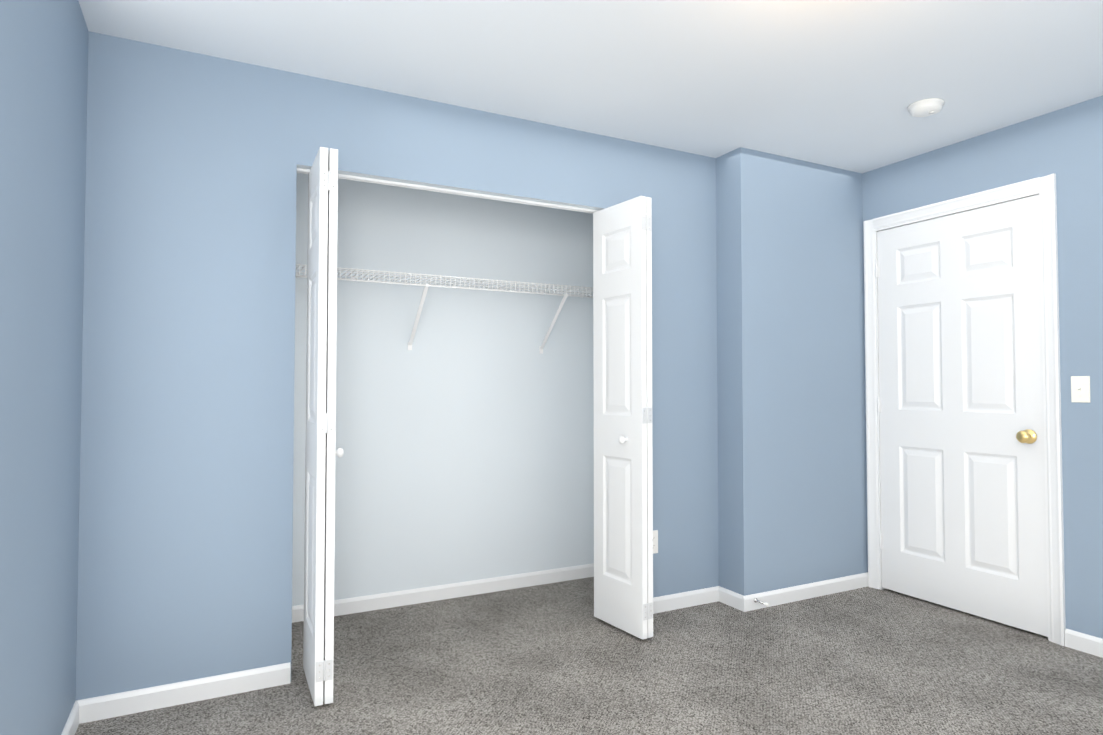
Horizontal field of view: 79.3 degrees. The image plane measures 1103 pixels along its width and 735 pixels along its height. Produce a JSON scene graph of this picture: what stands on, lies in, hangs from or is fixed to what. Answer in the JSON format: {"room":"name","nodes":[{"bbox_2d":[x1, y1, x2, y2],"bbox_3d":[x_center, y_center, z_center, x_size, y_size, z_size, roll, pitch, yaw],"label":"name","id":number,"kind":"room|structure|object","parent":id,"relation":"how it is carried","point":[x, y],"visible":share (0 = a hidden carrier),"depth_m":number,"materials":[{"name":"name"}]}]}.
{"room":"empty bedroom","nodes":[
{"label":"empty bedroom","id":0,"kind":"room"},
{"bbox_2d":[0,0,88,734],"bbox_3d":[-0.956,-0.024,0.841,0.150,2.395,3.210,1,-2,-27],"label":"wall","id":1,"kind":"structure","parent":0,"point":[43,83],"depth_m":1.74,"materials":[{"name":"blue paint"}]},
{"bbox_2d":[61,700,78,734],"bbox_3d":[-0.884,1.136,0.846,0.013,0.076,3.210,1,-2,-27],"label":"baseboard","id":2,"kind":"structure","parent":1,"relation":"attached to","point":[71,725],"depth_m":2.17,"materials":[{"name":"white wood"}]},
{"bbox_2d":[76,31,718,699],"bbox_3d":[-0.455,0.035,2.966,2.990,2.395,0.110,1,-2,-27],"label":"wall","id":3,"kind":"structure","parent":0,"point":[185,551],"depth_m":2.51,"materials":[{"name":"blue paint"}]},
{"bbox_2d":[77,662,290,723],"bbox_3d":[-1.317,1.179,2.421,0.686,0.076,0.013,1,-2,-27],"label":"baseboard","id":4,"kind":"structure","parent":3,"relation":"attached to","point":[136,701],"depth_m":2.40,"materials":[{"name":"white wood"}]},
{"bbox_2d":[303,147,343,705],"bbox_3d":[-0.872,0.205,2.561,0.105,2.000,0.370,1,-2,-27],"label":"bifold door","id":5,"kind":"structure","parent":3,"relation":"in","point":[319,553],"depth_m":2.41,"materials":[{"name":"white paint"}]},
{"bbox_2d":[297,168,598,212],"bbox_3d":[-0.382,-0.791,3.033,1.476,0.011,0.028,1,-2,-27],"label":"track rail","id":6,"kind":"object","parent":3,"relation":"attached to","point":[400,184],"visible":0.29,"depth_m":3.00,"materials":[{"name":"white metal"}]},
{"bbox_2d":[593,196,652,639],"bbox_3d":[0.329,0.222,3.163,0.115,2.000,0.370,1,-2,-27],"label":"bifold door","id":7,"kind":"structure","parent":3,"relation":"in","point":[623,447],"depth_m":3.11,"materials":[{"name":"white paint"}]},
{"bbox_2d":[653,530,657,553],"bbox_3d":[0.513,0.888,3.376,0.070,0.115,0.007,1,-2,-27],"label":"outlet","id":8,"kind":"object","parent":3,"relation":"attached to","point":[655,541],"visible":0.52,"depth_m":3.38,"materials":[{"name":"white plastic"}]},
{"bbox_2d":[653,586,718,613],"bbox_3d":[0.609,1.207,3.414,0.658,0.076,0.013,1,-2,-27],"label":"baseboard","id":9,"kind":"structure","parent":3,"relation":"attached to","point":[684,599],"depth_m":3.45,"materials":[{"name":"white wood"}]},
{"bbox_2d":[292,173,593,605],"bbox_3d":[-0.676,0.053,3.634,2.350,2.395,0.100,1,-2,-27],"label":"wall","id":10,"kind":"structure","parent":0,"point":[465,433],"depth_m":3.64,"materials":[{"name":"white paint"}]},
{"bbox_2d":[292,563,593,622],"bbox_3d":[-0.650,1.211,3.552,2.150,0.076,0.013,1,-2,-27],"label":"baseboard","id":11,"kind":"structure","parent":10,"relation":"attached to","point":[404,597],"depth_m":3.60,"materials":[{"name":"white wood"}]},
{"bbox_2d":[295,264,592,353],"bbox_3d":[-0.580,-0.277,3.458,2.142,0.366,0.317,1,-2,-27],"label":"wire closet shelf","id":12,"kind":"object","parent":10,"relation":"attached to","point":[489,281],"visible":0.71,"depth_m":3.46,"materials":[{"name":"white metal"}]},
{"bbox_2d":[75,577,1102,734],"bbox_3d":[0.741,1.233,2.076,4.330,0.050,4.210,1,-2,-27],"label":"floor","id":13,"kind":"structure","parent":0,"point":[557,658],"depth_m":2.63,"materials":[{"name":"carpet"}]},
{"bbox_2d":[78,0,1102,172],"bbox_3d":[0.741,-1.211,2.143,4.330,0.050,4.210,1,-2,-27],"label":"ceiling","id":14,"kind":"structure","parent":0,"point":[842,84],"depth_m":2.53,"materials":[{"name":"white paint"}]},
{"bbox_2d":[907,98,944,116],"bbox_3d":[1.659,-1.143,2.947,0.144,0.041,0.144,1,-2,-27],"label":"smoke detector","id":15,"kind":"object","parent":14,"relation":"attached to","point":[925,107],"visible":1,"depth_m":2.91,"materials":[{"name":"white plastic"}]},
{"bbox_2d":[716,147,866,595],"bbox_3d":[1.312,0.058,3.827,0.940,2.395,0.400,1,-2,-27],"label":"wall","id":16,"kind":"structure","parent":0,"point":[792,507],"depth_m":3.59,"materials":[{"name":"blue paint"}]},
{"bbox_2d":[719,586,742,610],"bbox_3d":[0.937,1.209,3.483,0.013,0.076,0.190,1,-2,-27],"label":"baseboard","id":17,"kind":"structure","parent":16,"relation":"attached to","point":[730,598],"depth_m":3.47,"materials":[{"name":"white wood"}]},
{"bbox_2d":[742,572,867,611],"bbox_3d":[1.401,1.212,3.608,0.953,0.076,0.013,1,-2,-27],"label":"baseboard","id":18,"kind":"structure","parent":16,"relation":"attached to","point":[806,591],"depth_m":3.58,"materials":[{"name":"white wood"}]},
{"bbox_2d":[754,598,768,606],"bbox_3d":[1.070,1.196,3.381,0.023,0.024,0.088,1,-2,-27],"label":"door stop","id":19,"kind":"object","parent":18,"relation":"attached to","point":[761,602],"visible":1,"depth_m":3.38,"materials":[{"name":"silver metal"}]},
{"bbox_2d":[862,95,1102,638],"bbox_3d":[2.505,0.026,2.659,0.110,2.395,3.570,1,-2,-27],"label":"wall","id":20,"kind":"structure","parent":0,"point":[1072,138],"depth_m":2.94,"materials":[{"name":"blue paint"}]},
{"bbox_2d":[875,195,1047,636],"bbox_3d":[2.042,0.221,3.405,0.103,2.020,0.844,1,-2,-27],"label":"entry door","id":21,"kind":"structure","parent":20,"relation":"in","point":[960,406],"depth_m":3.35,"materials":[{"name":"white paint"}]},
{"bbox_2d":[864,173,1065,645],"bbox_3d":[2.097,0.192,3.431,0.132,2.107,0.980,1,-2,-27],"label":"door frame","id":22,"kind":"structure","parent":20,"relation":"attached to","point":[1046,185],"depth_m":3.04,"materials":[{"name":"white wood"}]},
{"bbox_2d":[1071,376,1089,402],"bbox_3d":[2.305,0.095,2.903,0.020,0.115,0.070,1,-2,-27],"label":"light switch","id":23,"kind":"object","parent":20,"relation":"attached to","point":[1080,389],"visible":1,"depth_m":2.90,"materials":[{"name":"white plastic"}]},
{"bbox_2d":[1065,629,1102,657],"bbox_3d":[2.737,1.169,2.043,0.013,0.076,2.020,1,-2,-27],"label":"baseboard","id":24,"kind":"structure","parent":20,"relation":"attached to","point":[1085,643],"depth_m":2.87,"materials":[{"name":"white wood"}]}
]}

